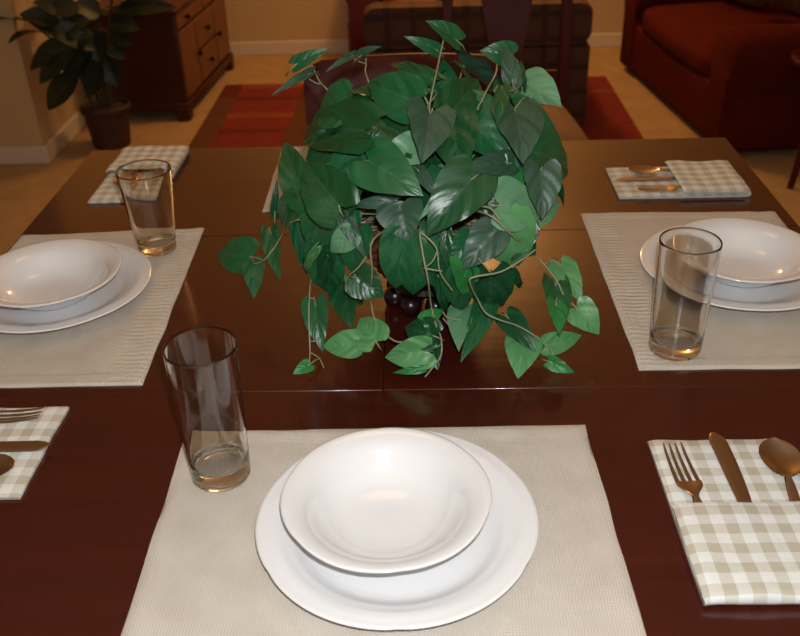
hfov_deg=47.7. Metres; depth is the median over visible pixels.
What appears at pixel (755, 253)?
soup bowl
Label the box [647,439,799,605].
napkin
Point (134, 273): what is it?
dinner plate
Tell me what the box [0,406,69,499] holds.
napkin
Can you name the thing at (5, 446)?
knife
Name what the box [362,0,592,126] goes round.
accent chair
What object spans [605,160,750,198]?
napkin
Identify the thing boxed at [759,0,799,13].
throw pillow
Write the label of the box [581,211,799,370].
placemat
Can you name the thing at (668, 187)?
fork
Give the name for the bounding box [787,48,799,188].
side table
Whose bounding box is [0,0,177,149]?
potted plant
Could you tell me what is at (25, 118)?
wall partition
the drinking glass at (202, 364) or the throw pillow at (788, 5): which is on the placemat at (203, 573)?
the drinking glass at (202, 364)
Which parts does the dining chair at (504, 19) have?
leg, rail, seat, leg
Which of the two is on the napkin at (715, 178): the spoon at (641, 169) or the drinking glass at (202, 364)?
the spoon at (641, 169)
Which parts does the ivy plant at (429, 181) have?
stem, stem, stem, stem, stem, stem, stem, stem, stem, stem, stem, stem, stem, stem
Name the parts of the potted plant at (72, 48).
stem, stem, stem, stem, pot, stem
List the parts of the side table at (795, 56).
leg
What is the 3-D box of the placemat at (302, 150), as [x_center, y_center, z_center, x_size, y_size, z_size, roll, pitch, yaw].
[-0.012,-0.284,1.782,0.482,0.005,0.328,-1,31,2]
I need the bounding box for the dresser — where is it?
[88,0,234,120]
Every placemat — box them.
[0,228,203,387]
[121,425,645,635]
[262,146,328,211]
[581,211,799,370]
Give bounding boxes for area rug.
[188,76,643,147]
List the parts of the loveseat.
arm, arm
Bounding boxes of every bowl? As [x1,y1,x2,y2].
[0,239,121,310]
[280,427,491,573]
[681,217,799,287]
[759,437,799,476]
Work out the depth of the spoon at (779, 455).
1.01 m
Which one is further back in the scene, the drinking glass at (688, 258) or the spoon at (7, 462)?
the drinking glass at (688, 258)
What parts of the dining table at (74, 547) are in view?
panel, panel, panel, panel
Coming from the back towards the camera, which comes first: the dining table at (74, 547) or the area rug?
the area rug
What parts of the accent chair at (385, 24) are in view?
backrest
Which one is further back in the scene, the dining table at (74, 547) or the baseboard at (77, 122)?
the baseboard at (77, 122)
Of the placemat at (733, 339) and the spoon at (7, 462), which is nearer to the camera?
the spoon at (7, 462)
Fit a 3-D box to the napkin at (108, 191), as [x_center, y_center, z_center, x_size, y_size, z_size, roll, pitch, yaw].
[-0.517,-0.293,1.810,0.141,0.018,0.265,-1,31,2]
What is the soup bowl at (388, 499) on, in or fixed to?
on the dinner plate at (454, 588)
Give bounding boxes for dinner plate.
[0,240,151,333]
[255,429,538,629]
[640,223,799,310]
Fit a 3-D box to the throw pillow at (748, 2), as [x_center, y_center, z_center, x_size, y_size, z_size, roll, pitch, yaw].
[1.728,-1.850,4.753,0.272,0.353,0.422,-8,32,-9]
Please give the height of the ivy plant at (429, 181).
0.402 m
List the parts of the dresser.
drawer, door, drawer, drawer, drawer, door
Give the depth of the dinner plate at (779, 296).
1.33 m
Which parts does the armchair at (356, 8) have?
arm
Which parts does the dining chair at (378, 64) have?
leg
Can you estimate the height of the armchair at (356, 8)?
0.920 m
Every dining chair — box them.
[304,53,514,124]
[440,0,588,140]
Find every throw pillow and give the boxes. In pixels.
[737,0,763,6]
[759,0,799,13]
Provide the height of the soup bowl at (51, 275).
0.046 m
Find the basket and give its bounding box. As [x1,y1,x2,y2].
[358,189,453,286]
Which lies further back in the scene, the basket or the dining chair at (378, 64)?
the dining chair at (378, 64)
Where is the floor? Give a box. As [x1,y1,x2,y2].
[0,47,799,254]
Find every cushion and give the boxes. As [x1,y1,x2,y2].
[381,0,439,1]
[642,1,799,77]
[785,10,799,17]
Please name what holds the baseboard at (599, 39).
attached to the wall at (247, 20)
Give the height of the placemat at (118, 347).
0.005 m
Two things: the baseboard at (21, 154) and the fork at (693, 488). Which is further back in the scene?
the baseboard at (21, 154)
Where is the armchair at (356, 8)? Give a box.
[346,0,439,54]
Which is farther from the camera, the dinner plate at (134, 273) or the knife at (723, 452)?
the dinner plate at (134, 273)
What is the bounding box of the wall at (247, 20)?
[224,0,624,41]
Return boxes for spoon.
[0,454,14,474]
[628,165,670,173]
[759,437,799,501]
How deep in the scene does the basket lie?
1.27 m
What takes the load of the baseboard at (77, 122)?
attached to the wall partition at (25, 118)
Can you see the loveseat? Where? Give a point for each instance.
(726, 67)
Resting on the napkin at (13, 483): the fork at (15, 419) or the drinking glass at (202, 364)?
the fork at (15, 419)
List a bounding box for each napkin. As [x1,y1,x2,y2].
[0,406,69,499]
[88,145,188,203]
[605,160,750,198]
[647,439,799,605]
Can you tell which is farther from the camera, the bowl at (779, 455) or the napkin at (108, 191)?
the napkin at (108, 191)
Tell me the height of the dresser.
0.585 m
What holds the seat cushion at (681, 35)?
on the loveseat
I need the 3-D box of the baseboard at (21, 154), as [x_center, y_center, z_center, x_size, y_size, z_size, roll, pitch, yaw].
[-2.395,-0.779,4.398,1.386,0.088,0.016,-1,31,2]
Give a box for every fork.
[0,407,43,423]
[636,184,681,191]
[663,442,702,502]
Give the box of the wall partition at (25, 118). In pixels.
[0,0,99,146]
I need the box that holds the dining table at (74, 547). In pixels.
[0,137,799,635]
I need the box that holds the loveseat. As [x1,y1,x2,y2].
[620,0,799,151]
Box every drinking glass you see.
[115,159,176,256]
[162,326,250,491]
[648,227,722,361]
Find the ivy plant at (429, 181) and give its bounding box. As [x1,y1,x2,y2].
[217,20,599,377]
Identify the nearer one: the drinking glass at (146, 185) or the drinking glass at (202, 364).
the drinking glass at (202, 364)
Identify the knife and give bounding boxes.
[0,440,50,451]
[617,176,676,180]
[709,432,751,501]
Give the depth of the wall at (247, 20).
5.85 m
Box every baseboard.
[0,146,49,163]
[44,90,100,161]
[230,33,621,55]
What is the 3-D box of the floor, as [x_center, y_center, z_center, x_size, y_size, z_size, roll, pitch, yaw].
[0.175,0.451,2.378,6.800,0.060,8.600,-1,31,2]
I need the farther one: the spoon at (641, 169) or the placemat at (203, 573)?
the spoon at (641, 169)
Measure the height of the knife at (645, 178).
0.005 m
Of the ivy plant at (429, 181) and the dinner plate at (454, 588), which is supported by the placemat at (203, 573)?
the dinner plate at (454, 588)

